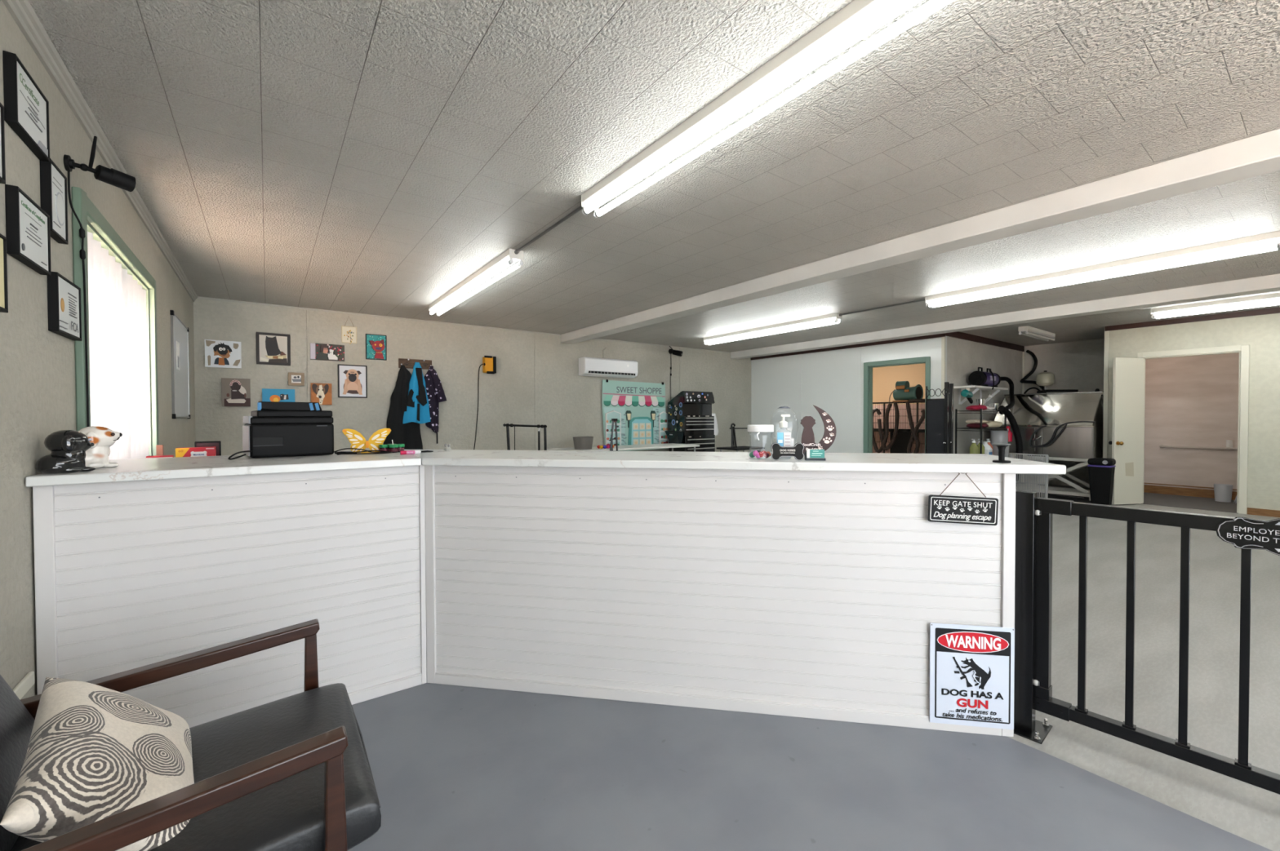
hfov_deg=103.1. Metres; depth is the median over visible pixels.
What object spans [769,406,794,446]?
glass jar
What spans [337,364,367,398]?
framed picture
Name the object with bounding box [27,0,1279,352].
ceiling
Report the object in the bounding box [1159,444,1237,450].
grab bar
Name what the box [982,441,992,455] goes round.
jug
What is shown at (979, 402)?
cup
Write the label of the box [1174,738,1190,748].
socket
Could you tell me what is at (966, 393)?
dryer
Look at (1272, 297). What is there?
strip light
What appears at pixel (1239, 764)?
socket
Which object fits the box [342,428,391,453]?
cutout
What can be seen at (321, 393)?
canvas painting
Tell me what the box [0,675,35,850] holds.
cushion
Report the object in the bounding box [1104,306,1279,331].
trim
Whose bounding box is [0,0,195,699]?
wall
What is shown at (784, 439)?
pump bottle
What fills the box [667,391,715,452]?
tool chest
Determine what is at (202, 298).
trim
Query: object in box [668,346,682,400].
security camera
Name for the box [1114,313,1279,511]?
wall
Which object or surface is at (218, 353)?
canvas painting
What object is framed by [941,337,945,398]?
trim
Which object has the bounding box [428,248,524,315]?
strip light
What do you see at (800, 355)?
trim
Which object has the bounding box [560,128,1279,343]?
ceiling beam
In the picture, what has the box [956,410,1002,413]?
shelf
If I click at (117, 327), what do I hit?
vertical blind
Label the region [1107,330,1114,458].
wall
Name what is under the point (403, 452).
marker
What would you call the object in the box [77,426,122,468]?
dog figurine
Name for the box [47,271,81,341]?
framed certificate
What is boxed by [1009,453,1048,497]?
grate
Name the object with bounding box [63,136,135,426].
security camera
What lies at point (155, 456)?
box
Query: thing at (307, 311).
trim
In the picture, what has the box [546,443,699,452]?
folding table
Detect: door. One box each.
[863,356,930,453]
[1108,345,1249,514]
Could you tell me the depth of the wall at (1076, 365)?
9.18 m
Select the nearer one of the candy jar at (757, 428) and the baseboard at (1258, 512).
the candy jar at (757, 428)
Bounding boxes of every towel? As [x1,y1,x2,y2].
[711,413,718,435]
[965,404,987,410]
[965,419,988,423]
[966,423,988,428]
[984,406,994,410]
[985,421,1002,427]
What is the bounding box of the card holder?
[804,449,825,461]
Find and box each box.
[146,455,173,458]
[175,446,216,457]
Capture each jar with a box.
[378,444,388,452]
[388,444,398,453]
[395,444,404,452]
[747,425,773,440]
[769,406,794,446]
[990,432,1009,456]
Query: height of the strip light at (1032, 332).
0.117 m
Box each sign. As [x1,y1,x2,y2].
[770,442,804,460]
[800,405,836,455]
[927,472,998,525]
[929,622,1014,729]
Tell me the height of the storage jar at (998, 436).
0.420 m
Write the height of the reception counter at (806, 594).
1.034 m
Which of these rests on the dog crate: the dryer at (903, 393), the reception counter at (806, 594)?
the dryer at (903, 393)
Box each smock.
[402,362,430,423]
[424,365,446,444]
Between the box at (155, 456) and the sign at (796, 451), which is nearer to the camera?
the sign at (796, 451)
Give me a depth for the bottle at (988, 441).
7.72 m
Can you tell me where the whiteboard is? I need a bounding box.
[169,310,190,418]
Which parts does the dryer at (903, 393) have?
plate, motor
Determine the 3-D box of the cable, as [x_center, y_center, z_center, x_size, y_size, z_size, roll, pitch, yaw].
[-1.415,0.131,2.591,0.274,0.031,0.117,-1,1,-28]
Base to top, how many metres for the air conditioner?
0.494 m
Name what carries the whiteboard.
attached to the wall at (37, 389)
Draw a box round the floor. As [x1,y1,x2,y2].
[347,483,1279,850]
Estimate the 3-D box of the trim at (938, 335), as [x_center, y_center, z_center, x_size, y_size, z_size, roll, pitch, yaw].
[3.459,-1.416,9.158,0.020,0.119,3.800,-1,1,-36]
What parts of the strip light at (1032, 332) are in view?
plate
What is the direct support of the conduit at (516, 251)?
attached to the ceiling
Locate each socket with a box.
[1075,706,1088,714]
[1121,721,1136,730]
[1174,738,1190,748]
[1234,758,1251,769]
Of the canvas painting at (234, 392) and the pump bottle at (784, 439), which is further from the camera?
the canvas painting at (234, 392)
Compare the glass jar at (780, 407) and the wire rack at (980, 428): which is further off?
the wire rack at (980, 428)
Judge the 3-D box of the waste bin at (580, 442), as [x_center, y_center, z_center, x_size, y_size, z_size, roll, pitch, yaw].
[-0.833,0.256,7.453,0.308,0.178,0.308,-1,1,-36]
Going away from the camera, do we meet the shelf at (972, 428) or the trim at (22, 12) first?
the trim at (22, 12)
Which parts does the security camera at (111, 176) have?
arm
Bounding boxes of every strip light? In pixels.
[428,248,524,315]
[581,0,954,217]
[703,313,842,345]
[924,231,1279,307]
[1017,325,1055,342]
[1151,293,1279,319]
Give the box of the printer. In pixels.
[227,401,333,460]
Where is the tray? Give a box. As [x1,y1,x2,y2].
[257,401,321,410]
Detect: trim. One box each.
[1,0,197,302]
[12,671,34,700]
[196,296,730,353]
[306,310,310,402]
[533,333,537,450]
[679,348,680,392]
[751,333,945,359]
[799,354,801,443]
[857,346,861,453]
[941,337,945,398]
[943,331,1024,351]
[1021,351,1024,482]
[1102,331,1108,458]
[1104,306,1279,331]
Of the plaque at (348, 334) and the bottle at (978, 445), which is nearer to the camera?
the plaque at (348, 334)
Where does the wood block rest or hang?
on the desk
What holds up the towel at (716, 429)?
hanging from the tool chest
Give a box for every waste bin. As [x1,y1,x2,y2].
[573,436,593,449]
[664,431,684,444]
[1087,457,1115,505]
[1213,484,1232,502]
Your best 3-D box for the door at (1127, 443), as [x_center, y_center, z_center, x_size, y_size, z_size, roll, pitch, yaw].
[7.235,0.046,6.941,1.302,2.148,0.497,0,1,30]
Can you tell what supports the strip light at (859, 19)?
attached to the ceiling
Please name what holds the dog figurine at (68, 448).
on the countertop at (177, 468)
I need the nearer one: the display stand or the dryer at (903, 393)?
the display stand
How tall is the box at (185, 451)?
0.217 m
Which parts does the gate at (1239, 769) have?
rail, rail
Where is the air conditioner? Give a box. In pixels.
[578,347,637,378]
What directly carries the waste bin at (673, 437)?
attached to the tool chest
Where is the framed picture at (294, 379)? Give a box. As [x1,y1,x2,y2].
[288,372,304,386]
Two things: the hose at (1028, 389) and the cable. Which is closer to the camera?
the cable
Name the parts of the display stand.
plate, stem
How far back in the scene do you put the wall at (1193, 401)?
7.82 m
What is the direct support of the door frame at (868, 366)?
in the wall at (829, 379)
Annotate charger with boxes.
[473,355,496,449]
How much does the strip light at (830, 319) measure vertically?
0.117 m
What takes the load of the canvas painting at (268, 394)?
attached to the wall at (570, 406)
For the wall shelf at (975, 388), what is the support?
attached to the wall at (964, 357)
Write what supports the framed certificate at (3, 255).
attached to the wall at (37, 389)
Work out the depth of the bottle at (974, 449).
7.44 m
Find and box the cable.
[333,448,392,455]
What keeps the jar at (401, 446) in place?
on the countertop at (177, 468)
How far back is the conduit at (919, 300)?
6.02 m
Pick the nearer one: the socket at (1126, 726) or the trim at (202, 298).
the socket at (1126, 726)
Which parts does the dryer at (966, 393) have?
handle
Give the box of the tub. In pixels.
[991,388,1103,501]
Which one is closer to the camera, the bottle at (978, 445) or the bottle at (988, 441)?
the bottle at (978, 445)
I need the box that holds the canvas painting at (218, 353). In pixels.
[204,339,241,368]
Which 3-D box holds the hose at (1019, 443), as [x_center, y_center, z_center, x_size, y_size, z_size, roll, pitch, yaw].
[5.668,0.355,7.793,0.400,1.324,0.147,0,1,-11]
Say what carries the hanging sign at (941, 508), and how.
hanging from the reception counter at (806, 594)
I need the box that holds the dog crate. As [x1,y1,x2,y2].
[872,402,924,453]
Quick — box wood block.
[155,444,163,455]
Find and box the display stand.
[992,443,1010,463]
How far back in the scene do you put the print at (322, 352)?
6.16 m
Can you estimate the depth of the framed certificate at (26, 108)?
1.61 m
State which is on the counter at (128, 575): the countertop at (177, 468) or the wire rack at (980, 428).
the countertop at (177, 468)
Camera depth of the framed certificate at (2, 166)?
1.46 m
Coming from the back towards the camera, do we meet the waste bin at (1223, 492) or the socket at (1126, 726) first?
the waste bin at (1223, 492)
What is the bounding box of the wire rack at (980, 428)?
[955,408,1006,457]
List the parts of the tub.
tub door, frame, frame, frame, scissor arm, scissor arm, scissor arm, scissor arm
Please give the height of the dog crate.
1.534 m
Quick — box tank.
[1035,370,1078,393]
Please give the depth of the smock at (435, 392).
6.83 m
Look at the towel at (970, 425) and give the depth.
7.45 m
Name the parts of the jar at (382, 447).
lid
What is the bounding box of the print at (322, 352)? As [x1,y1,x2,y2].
[310,342,344,361]
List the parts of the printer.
power cord, panel, trim, scanner lid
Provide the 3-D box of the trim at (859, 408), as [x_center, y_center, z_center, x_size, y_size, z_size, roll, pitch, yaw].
[3.779,-0.126,8.758,0.007,2.450,0.060,-1,1,-36]
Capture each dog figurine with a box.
[35,430,95,474]
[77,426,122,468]
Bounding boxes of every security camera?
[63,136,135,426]
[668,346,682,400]
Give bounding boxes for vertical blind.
[87,231,148,459]
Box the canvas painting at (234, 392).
[221,377,250,406]
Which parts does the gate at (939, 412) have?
frame, panel, folded panel, folded panel, folded panel, folded panel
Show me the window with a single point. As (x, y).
(86, 211)
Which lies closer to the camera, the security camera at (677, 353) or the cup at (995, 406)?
the cup at (995, 406)
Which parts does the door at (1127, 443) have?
knob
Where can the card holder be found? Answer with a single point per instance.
(811, 455)
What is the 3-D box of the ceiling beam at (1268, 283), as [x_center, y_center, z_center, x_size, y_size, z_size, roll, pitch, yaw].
[4.869,-1.371,6.376,0.225,0.129,9.956,-1,1,-36]
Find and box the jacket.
[382,364,422,449]
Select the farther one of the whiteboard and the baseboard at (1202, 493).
the baseboard at (1202, 493)
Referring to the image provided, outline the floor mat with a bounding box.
[1038,492,1090,503]
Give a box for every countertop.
[25,450,421,487]
[404,449,1066,474]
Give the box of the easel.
[608,418,618,451]
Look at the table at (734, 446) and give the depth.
8.82 m
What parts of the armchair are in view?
leg, leg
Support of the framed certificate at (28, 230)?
attached to the wall at (37, 389)
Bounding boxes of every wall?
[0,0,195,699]
[193,298,751,499]
[751,336,946,453]
[872,338,1104,488]
[946,336,1022,483]
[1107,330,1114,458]
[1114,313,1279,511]
[1143,353,1239,492]
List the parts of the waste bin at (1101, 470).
lid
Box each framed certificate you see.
[0,102,5,184]
[0,233,8,312]
[2,50,49,161]
[4,184,51,275]
[39,158,68,244]
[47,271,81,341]
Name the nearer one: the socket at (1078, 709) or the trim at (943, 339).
the socket at (1078, 709)
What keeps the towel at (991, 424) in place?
on the wire rack at (980, 428)
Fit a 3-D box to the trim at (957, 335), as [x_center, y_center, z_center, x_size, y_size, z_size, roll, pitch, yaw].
[5.904,-1.425,8.605,3.310,0.099,0.022,-1,1,-36]
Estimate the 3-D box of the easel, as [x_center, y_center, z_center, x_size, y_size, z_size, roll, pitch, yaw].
[-0.394,0.519,7.307,0.256,1.236,0.036,-1,1,-36]
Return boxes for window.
[71,186,159,458]
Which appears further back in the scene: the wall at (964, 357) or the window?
the wall at (964, 357)
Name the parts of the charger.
cord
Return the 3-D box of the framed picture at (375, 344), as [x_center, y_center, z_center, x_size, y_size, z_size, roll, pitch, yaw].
[-3.365,-1.002,6.484,0.241,0.322,0.055,-1,1,-36]
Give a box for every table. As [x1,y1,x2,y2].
[502,423,546,450]
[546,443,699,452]
[716,423,764,452]
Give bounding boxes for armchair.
[0,618,381,850]
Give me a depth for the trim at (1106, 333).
7.49 m
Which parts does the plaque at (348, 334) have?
frame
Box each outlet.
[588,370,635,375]
[1226,440,1232,448]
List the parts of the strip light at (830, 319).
plate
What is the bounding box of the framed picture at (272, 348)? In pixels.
[255,332,290,365]
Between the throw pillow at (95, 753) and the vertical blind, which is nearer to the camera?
the throw pillow at (95, 753)
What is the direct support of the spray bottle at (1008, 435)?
hanging from the wire rack at (980, 428)
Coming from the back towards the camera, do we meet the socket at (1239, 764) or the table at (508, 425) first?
the table at (508, 425)
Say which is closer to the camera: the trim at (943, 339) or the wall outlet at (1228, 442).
the wall outlet at (1228, 442)
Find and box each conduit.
[514,205,582,254]
[839,298,924,316]
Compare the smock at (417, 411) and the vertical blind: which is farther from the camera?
the smock at (417, 411)
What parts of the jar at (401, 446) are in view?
lid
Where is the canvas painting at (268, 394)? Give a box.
[262,388,294,402]
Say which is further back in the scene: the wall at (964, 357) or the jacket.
the wall at (964, 357)
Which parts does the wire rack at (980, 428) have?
post, post, post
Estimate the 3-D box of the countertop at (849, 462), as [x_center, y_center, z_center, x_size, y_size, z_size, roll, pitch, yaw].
[0.074,0.161,2.444,3.159,0.033,0.600,0,1,10]
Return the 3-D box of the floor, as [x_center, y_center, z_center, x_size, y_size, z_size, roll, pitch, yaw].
[3.049,1.207,5.076,12.350,0.106,10.156,-1,1,-36]
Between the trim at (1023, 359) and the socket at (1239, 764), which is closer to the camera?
the socket at (1239, 764)
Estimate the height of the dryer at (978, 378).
0.750 m
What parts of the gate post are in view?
post, plate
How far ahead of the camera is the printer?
2.41 m
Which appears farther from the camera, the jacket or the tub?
the tub
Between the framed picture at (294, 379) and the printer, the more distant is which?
the framed picture at (294, 379)
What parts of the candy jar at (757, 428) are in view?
lid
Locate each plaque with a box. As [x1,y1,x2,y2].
[341,315,356,344]
[1215,517,1279,555]
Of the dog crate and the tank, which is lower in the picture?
the dog crate
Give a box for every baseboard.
[1143,482,1236,500]
[1247,507,1279,517]
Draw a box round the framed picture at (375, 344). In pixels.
[365,333,386,360]
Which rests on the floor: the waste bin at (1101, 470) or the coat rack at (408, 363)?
the waste bin at (1101, 470)
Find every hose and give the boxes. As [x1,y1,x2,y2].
[998,405,1022,488]
[1019,350,1044,390]
[1023,387,1040,394]
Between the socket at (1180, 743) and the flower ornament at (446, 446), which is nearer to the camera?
the socket at (1180, 743)
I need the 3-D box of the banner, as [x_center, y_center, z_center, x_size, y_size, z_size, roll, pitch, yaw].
[-0.037,-0.165,8.887,1.430,1.230,0.070,-1,1,-36]
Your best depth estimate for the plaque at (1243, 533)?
1.58 m
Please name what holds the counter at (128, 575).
on the floor
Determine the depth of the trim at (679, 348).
9.52 m
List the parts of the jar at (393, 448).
lid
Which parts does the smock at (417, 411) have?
black trim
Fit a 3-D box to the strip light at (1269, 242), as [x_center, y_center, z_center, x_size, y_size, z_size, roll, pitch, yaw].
[3.903,-1.347,4.629,0.119,0.117,2.448,-1,1,-36]
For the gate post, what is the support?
on the floor
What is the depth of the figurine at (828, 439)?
2.42 m
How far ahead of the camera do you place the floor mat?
7.67 m
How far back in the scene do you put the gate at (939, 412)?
7.39 m
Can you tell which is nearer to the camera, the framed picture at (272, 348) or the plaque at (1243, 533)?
the plaque at (1243, 533)
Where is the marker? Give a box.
[400,450,420,454]
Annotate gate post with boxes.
[1013,490,1052,744]
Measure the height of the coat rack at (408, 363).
0.124 m
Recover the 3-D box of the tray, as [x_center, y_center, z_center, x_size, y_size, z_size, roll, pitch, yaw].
[-1.697,-0.092,2.471,0.054,0.045,0.250,1,1,42]
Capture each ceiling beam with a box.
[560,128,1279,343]
[730,273,1279,359]
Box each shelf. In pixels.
[953,385,1008,404]
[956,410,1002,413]
[956,427,1005,431]
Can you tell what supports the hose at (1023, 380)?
attached to the wall at (1076, 365)
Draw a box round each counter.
[32,465,426,728]
[424,465,1015,737]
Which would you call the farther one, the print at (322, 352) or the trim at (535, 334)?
the trim at (535, 334)
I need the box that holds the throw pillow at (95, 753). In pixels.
[0,677,194,850]
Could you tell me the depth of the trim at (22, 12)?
2.06 m
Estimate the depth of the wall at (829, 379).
9.34 m
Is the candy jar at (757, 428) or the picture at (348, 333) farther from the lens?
the picture at (348, 333)
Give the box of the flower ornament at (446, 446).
[444,444,450,451]
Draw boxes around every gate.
[925,382,953,453]
[1033,497,1279,795]
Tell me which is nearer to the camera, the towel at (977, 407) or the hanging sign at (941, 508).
the hanging sign at (941, 508)
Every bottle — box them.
[777,414,791,446]
[969,439,978,453]
[977,439,984,453]
[986,439,992,448]
[1004,426,1012,441]
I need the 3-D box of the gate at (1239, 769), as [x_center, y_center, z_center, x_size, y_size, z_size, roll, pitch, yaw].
[1.920,0.710,1.598,0.053,0.836,1.120,-1,1,-40]
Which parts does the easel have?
leg, leg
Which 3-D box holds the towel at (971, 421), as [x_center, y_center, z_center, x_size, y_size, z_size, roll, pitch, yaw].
[4.988,-0.059,7.504,0.327,0.056,0.264,-1,1,-36]
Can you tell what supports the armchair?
on the floor
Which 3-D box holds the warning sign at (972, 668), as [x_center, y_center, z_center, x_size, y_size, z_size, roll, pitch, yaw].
[1.303,0.984,1.994,0.302,0.398,0.010,0,1,10]
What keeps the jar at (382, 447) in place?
on the countertop at (177, 468)
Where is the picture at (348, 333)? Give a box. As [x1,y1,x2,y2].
[342,326,356,344]
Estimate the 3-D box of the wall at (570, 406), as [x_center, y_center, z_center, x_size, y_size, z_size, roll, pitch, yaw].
[0.032,-0.178,9.080,12.250,2.569,0.100,-1,1,-36]
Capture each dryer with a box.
[872,381,924,453]
[960,387,973,404]
[968,367,1014,414]
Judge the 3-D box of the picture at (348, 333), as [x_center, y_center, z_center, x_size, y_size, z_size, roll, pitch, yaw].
[-3.617,-1.120,6.321,0.153,0.215,0.017,-1,1,-36]
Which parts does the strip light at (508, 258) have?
plate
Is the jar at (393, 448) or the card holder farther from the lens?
the jar at (393, 448)
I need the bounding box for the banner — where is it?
[601,379,668,451]
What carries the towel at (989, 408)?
on the wire rack at (980, 428)
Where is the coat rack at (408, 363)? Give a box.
[398,358,431,369]
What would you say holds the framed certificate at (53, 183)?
attached to the wall at (37, 389)
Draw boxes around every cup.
[976,399,984,405]
[990,403,999,410]
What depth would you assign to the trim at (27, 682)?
1.57 m
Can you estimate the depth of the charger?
7.27 m
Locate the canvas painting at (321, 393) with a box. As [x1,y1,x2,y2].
[310,382,332,404]
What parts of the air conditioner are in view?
panel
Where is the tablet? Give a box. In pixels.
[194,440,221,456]
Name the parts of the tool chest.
lid panel, drawer, drawer, drawer, drawer, drawer pull, drawer pull, drawer pull, drawer pull, drawer, drawer pull, drawer, drawer pull, drawer pull, drawer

